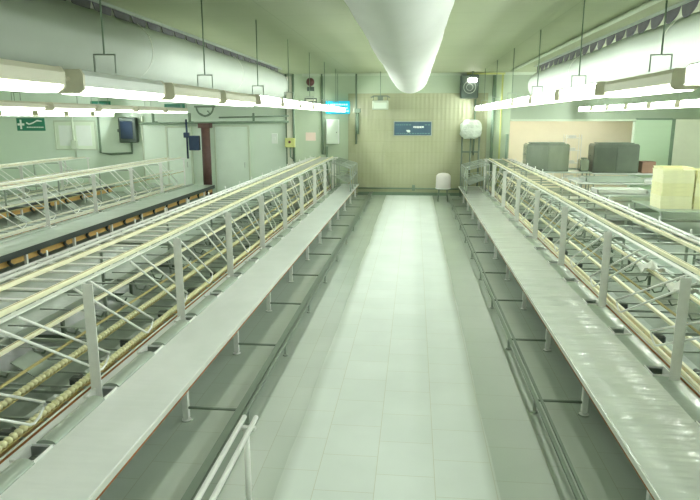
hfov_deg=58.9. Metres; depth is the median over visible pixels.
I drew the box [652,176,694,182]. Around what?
tray
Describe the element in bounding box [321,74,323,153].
pipe
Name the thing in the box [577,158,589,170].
box
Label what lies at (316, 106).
light fixture
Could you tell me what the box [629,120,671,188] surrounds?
wall
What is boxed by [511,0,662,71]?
ceiling pipe
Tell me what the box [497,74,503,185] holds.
pipe
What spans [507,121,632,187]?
wall
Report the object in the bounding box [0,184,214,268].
work table
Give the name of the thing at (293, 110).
pipe
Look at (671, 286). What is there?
rag
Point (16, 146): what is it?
wall
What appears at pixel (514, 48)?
hanger
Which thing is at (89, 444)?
work table
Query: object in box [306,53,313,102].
hanger
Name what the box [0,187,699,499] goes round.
floor
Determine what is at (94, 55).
hanger
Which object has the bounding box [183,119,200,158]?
box
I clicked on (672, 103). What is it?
light fixture
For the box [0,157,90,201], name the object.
rack
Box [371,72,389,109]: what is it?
lamp
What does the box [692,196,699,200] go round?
tray
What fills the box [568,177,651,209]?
steel table
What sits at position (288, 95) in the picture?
column
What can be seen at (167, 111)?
diffuser
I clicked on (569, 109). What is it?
wall
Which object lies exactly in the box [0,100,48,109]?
light fixture
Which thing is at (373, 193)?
baseboard
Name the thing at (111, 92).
diffuser
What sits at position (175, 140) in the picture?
door
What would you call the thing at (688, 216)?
shelf
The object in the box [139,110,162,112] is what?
diffuser
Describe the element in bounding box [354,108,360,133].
junction box
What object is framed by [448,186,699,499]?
work table
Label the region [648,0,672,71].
hanger
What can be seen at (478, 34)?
ceiling
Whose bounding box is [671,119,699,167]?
wall
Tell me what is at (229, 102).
diffuser
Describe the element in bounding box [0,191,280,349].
channel
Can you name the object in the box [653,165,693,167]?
tray
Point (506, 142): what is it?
pipe
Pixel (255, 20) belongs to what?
hanger
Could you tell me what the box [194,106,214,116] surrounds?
loop
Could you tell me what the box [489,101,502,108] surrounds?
light fixture
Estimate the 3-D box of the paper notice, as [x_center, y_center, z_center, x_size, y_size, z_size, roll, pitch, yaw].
[-1.560,-4.498,24.586,0.400,0.320,0.012,1,12,6]
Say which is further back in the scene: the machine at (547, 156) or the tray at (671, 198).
the machine at (547, 156)
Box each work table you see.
[0,183,372,499]
[0,184,114,218]
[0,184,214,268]
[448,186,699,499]
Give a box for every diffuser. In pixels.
[0,79,61,92]
[0,107,43,109]
[47,108,94,110]
[63,87,162,99]
[95,109,132,111]
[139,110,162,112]
[158,95,218,103]
[167,111,186,112]
[214,100,254,105]
[606,84,692,97]
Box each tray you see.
[0,187,163,234]
[579,176,644,182]
[591,187,647,193]
[650,193,692,200]
[650,197,691,204]
[650,201,692,208]
[651,189,693,195]
[652,168,695,174]
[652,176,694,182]
[652,180,693,187]
[652,185,694,191]
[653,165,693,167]
[653,172,694,178]
[685,168,699,174]
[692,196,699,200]
[692,200,699,204]
[692,205,699,208]
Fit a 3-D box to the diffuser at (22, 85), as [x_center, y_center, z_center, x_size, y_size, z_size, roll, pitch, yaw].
[-2.395,-1.067,3.955,0.247,0.059,1.590,1,12,6]
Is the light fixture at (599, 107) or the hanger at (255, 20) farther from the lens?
the light fixture at (599, 107)
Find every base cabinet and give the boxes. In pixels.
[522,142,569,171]
[588,142,639,172]
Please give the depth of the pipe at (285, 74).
24.57 m
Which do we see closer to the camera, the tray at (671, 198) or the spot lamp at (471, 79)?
the tray at (671, 198)
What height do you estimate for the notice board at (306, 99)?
0.280 m
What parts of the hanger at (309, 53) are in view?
rod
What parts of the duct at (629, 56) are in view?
hanging rail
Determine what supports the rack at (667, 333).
on the floor
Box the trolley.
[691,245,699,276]
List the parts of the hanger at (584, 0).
rod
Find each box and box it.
[117,117,138,142]
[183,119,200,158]
[285,138,294,158]
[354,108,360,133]
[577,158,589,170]
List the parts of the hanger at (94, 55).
rod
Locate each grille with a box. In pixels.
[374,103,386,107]
[463,81,475,93]
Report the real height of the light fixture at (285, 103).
0.178 m
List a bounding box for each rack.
[0,156,337,463]
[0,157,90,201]
[0,157,185,239]
[483,158,699,397]
[561,134,581,192]
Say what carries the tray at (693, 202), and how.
on the tray at (693, 206)
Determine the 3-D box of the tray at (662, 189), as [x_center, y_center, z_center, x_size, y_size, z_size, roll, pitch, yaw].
[8.069,-1.544,15.521,0.764,0.104,0.704,1,12,6]
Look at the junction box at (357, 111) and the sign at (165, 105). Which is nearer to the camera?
the junction box at (357, 111)
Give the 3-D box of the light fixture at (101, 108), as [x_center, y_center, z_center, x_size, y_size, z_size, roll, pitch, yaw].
[-6.755,-4.101,17.975,0.263,0.195,2.300,1,12,6]
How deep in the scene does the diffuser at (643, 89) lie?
6.38 m
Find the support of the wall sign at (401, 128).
attached to the tiled wall at (383, 159)
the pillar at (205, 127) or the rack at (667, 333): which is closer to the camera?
the rack at (667, 333)
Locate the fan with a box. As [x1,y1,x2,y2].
[460,74,478,98]
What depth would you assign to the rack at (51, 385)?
7.41 m
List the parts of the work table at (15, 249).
leg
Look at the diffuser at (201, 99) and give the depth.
7.71 m
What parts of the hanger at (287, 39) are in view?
rod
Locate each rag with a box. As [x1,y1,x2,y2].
[637,260,664,272]
[666,280,698,293]
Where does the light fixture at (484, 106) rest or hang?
hanging from the hanger
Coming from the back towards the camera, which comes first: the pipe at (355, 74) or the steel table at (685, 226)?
the pipe at (355, 74)
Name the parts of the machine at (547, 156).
door, door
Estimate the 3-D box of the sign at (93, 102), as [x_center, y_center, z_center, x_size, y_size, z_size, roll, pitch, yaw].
[-10.118,-5.918,25.153,0.840,0.240,0.066,1,12,6]
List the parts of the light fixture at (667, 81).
light fixture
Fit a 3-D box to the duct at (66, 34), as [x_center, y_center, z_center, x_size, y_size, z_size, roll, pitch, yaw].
[-3.860,-3.177,9.451,0.986,1.077,24.920,1,12,6]
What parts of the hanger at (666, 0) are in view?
rod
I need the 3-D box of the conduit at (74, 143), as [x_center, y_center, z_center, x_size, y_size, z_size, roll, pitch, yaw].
[-11.345,-4.800,25.430,0.250,2.002,0.120,1,12,6]
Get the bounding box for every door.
[143,124,168,189]
[165,126,194,186]
[213,125,251,193]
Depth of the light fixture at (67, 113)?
22.23 m
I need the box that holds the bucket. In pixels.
[435,173,450,189]
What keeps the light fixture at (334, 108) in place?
hanging from the hanger
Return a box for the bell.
[306,78,313,90]
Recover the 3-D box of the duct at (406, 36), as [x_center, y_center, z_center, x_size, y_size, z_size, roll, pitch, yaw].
[0.596,-2.652,6.886,1.026,1.038,21.620,1,12,6]
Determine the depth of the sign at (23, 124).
25.63 m
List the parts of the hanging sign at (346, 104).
panel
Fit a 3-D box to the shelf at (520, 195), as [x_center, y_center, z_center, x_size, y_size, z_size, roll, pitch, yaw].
[7.305,-1.898,22.315,2.200,0.020,0.980,1,12,6]
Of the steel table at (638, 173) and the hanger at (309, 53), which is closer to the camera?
the hanger at (309, 53)
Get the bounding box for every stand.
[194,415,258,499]
[437,189,448,201]
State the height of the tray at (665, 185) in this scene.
0.104 m
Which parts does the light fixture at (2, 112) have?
light fixture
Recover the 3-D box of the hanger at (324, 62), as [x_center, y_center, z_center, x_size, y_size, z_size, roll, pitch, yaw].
[-0.786,-5.134,19.134,0.220,1.285,0.017,1,12,6]
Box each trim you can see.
[140,115,146,187]
[302,72,536,75]
[636,118,675,165]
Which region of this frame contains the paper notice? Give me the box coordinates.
[306,132,315,140]
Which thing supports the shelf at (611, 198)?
attached to the steel table at (638, 173)
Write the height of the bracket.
0.380 m
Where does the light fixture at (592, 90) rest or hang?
hanging from the hanger at (584, 0)
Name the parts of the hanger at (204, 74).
rod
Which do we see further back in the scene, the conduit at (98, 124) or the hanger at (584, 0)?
the conduit at (98, 124)
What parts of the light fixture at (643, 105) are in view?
light fixture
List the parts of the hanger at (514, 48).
rod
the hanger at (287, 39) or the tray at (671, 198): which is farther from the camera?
the tray at (671, 198)
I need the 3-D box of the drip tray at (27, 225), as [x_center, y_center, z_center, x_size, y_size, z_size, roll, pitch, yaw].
[-7.681,-0.752,16.473,0.880,0.110,15.800,1,12,6]
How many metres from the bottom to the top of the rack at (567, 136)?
2.350 m
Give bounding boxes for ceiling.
[67,0,699,73]
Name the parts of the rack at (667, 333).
post, post, frame, post, bent rod, bent rod, post, bent rod, bent rod, post, bent rod, bent rod, post, bent rod, post, bent rod, rail, rail, rail, rail, rail, post, bent rod, post, bent rod, bent rod, post, post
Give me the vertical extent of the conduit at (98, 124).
1.795 m
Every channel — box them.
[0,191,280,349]
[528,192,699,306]
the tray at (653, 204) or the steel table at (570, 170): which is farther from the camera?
the steel table at (570, 170)
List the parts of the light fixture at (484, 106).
light fixture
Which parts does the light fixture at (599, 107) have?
light fixture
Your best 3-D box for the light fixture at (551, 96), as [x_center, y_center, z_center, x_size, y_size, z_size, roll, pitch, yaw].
[3.718,-3.003,12.373,0.300,0.178,4.700,1,12,6]
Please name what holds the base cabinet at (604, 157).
on the steel table at (638, 173)
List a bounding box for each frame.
[331,158,356,191]
[460,159,489,193]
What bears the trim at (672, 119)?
attached to the wall at (653, 137)
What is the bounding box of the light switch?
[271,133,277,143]
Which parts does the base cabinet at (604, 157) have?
door, door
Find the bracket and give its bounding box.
[188,113,193,121]
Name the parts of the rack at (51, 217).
post, bent rod, bent rod, post, post, bent rod, bent rod, rail, rail, rail, rail, rail, rail, post, post, bent rod, bent rod, post, bent rod, bent rod, post, bent rod, frame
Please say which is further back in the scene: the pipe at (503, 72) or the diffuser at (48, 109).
the pipe at (503, 72)
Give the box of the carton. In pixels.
[638,161,655,172]
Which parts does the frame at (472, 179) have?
leg, frame, frame, frame, frame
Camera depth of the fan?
23.07 m
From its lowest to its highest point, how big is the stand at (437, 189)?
0.452 m
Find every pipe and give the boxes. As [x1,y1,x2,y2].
[138,115,288,124]
[285,74,287,163]
[292,74,295,163]
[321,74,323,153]
[326,146,327,181]
[355,74,356,143]
[358,185,458,190]
[467,72,504,74]
[472,99,475,154]
[488,75,495,180]
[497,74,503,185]
[504,134,508,170]
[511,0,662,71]
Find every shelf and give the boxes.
[520,195,584,198]
[574,202,646,207]
[589,196,631,199]
[598,212,699,219]
[633,222,699,234]
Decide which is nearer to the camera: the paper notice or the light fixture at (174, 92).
the light fixture at (174, 92)
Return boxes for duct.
[0,0,287,97]
[344,0,454,92]
[528,0,699,94]
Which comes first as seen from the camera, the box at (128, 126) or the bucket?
the bucket
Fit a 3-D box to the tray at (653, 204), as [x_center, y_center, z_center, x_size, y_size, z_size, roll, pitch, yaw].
[8.065,-1.129,15.608,0.764,0.104,0.704,1,12,6]
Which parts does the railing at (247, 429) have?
leg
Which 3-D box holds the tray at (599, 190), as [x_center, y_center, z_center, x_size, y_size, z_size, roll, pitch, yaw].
[7.897,-1.748,18.225,1.400,0.120,0.700,1,12,6]
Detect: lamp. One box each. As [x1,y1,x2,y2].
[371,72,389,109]
[468,71,476,81]
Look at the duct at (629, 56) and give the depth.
10.91 m
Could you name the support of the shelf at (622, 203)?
attached to the steel table at (647, 181)
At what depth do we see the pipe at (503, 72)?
23.11 m
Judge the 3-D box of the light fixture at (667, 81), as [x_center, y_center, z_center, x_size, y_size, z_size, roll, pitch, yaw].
[2.998,-1.527,5.517,0.300,0.210,4.700,1,12,6]
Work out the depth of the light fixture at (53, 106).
15.31 m
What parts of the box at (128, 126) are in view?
door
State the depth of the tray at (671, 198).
15.24 m
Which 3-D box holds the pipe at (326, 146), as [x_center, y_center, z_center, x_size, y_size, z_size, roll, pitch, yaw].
[-0.919,-3.319,24.714,0.074,1.600,0.074,6,14,28]
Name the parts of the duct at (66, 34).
hanging rail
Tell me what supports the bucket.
on the stand at (437, 189)
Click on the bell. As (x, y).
(311, 79)
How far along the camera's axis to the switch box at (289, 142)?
24.29 m
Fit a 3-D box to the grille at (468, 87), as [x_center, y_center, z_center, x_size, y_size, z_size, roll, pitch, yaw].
[4.452,-6.054,23.055,0.468,0.468,0.024,1,12,6]
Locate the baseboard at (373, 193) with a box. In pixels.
[358,192,462,195]
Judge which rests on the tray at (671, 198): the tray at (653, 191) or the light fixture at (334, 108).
the tray at (653, 191)
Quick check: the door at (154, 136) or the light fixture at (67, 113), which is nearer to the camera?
the light fixture at (67, 113)
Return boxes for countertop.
[0,184,106,206]
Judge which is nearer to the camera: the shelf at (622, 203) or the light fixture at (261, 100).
the light fixture at (261, 100)
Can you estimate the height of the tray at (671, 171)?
0.104 m
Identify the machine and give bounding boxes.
[459,119,481,196]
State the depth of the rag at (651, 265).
8.26 m
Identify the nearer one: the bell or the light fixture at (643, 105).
the light fixture at (643, 105)
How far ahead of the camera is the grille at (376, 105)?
23.09 m
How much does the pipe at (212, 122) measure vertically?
0.375 m
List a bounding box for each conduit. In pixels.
[70,116,77,156]
[97,116,132,154]
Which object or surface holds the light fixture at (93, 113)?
hanging from the hanger
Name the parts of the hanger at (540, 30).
rod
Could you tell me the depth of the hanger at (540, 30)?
12.21 m
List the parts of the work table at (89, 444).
leg, leg, leg, foot rail, foot rail, leg, leg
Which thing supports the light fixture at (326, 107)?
hanging from the hanger at (324, 62)
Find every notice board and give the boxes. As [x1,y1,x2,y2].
[53,120,97,149]
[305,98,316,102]
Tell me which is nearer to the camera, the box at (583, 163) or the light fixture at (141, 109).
the light fixture at (141, 109)
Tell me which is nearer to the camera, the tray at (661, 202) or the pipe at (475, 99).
the tray at (661, 202)
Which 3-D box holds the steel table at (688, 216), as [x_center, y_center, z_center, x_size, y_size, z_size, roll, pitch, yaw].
[9.373,-1.236,18.025,4.200,0.910,1.300,1,12,6]
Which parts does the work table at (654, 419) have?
leg, leg, foot rail, foot rail, leg, leg, leg, leg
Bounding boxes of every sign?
[16,118,45,130]
[90,101,110,104]
[164,104,184,107]
[326,74,349,113]
[393,121,431,135]
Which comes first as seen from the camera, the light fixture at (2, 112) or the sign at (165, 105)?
the light fixture at (2, 112)
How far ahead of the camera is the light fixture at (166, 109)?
22.02 m
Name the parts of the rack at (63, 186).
bent rod, post, rail, rail, rail, rail, rail, bent rod, post, frame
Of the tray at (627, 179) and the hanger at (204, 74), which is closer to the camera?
the hanger at (204, 74)
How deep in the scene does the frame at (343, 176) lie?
22.77 m
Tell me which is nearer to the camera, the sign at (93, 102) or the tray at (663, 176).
the tray at (663, 176)
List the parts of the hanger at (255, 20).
rod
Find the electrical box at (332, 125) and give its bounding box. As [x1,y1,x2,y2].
[326,119,338,143]
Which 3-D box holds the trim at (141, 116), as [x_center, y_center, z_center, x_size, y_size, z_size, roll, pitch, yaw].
[-8.415,-3.917,25.362,0.070,3.100,0.140,1,12,6]
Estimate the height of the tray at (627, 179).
0.140 m
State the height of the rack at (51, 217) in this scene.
1.524 m
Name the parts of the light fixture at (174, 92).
light fixture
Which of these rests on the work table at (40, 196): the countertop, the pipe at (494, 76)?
the countertop
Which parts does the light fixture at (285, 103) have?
light fixture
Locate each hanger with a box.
[93,0,116,72]
[197,0,212,87]
[252,20,263,94]
[284,39,293,99]
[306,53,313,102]
[321,62,327,103]
[507,48,514,99]
[531,30,542,94]
[571,0,585,86]
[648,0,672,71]
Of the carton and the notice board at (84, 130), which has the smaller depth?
the carton
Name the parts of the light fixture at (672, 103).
light fixture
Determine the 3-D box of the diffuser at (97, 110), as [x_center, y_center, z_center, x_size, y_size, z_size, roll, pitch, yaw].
[-6.771,-4.001,17.834,0.247,0.059,1.880,1,12,6]
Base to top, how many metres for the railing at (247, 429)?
0.808 m
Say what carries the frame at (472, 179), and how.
on the work table at (654, 419)
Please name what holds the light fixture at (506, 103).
hanging from the hanger at (514, 48)
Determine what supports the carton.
on the steel table at (638, 173)
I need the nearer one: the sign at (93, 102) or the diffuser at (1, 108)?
the diffuser at (1, 108)
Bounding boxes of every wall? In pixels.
[0,74,634,192]
[348,93,487,194]
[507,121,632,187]
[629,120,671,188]
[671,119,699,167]
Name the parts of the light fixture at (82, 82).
light fixture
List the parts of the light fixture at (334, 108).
light fixture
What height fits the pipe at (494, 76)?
3.980 m
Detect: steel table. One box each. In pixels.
[519,168,591,201]
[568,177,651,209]
[584,172,652,201]
[593,189,699,224]
[631,198,699,241]
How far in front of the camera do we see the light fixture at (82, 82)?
5.01 m
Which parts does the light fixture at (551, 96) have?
light fixture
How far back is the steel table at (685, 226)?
16.03 m
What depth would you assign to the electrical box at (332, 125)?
24.21 m
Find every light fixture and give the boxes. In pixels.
[0,58,165,99]
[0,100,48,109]
[0,110,64,115]
[45,102,97,110]
[64,111,90,115]
[90,111,113,115]
[95,104,134,111]
[133,106,163,112]
[158,83,255,105]
[163,107,187,112]
[252,94,281,106]
[278,98,312,108]
[304,103,323,109]
[317,104,331,110]
[330,105,345,111]
[475,103,493,110]
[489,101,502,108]
[499,99,520,107]
[513,90,572,105]
[558,81,606,99]
[578,105,614,111]
[604,62,699,97]
[608,102,650,109]
[650,98,699,108]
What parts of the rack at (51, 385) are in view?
bent rod, bent rod, post, post, bent rod, bent rod, rail, rail, rail, rail, post, post, bent rod, post, bent rod, post, bent rod, bent rod, post, bent rod, bent rod, post, bent rod, bent rod, post, bent rod, bent rod, post, frame, post, post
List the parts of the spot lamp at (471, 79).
glass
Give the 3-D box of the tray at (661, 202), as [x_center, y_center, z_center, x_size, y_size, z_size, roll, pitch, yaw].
[8.058,-1.234,15.592,0.764,0.104,0.704,1,12,6]
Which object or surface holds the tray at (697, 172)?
on the tray
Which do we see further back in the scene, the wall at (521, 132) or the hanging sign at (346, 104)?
the wall at (521, 132)
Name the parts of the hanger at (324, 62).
rod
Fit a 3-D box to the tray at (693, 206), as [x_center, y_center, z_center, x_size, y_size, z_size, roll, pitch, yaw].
[8.845,-1.114,15.539,0.764,0.104,0.704,1,12,6]
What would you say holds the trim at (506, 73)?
attached to the ceiling
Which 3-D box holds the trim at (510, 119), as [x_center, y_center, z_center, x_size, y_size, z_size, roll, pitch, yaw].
[10.981,-4.843,23.157,9.780,0.070,0.090,1,12,6]
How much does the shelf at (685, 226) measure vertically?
0.020 m
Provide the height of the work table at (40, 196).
0.488 m
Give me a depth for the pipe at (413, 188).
24.45 m
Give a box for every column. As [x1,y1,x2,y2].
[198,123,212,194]
[286,76,295,193]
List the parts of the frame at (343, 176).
frame, frame, frame, leg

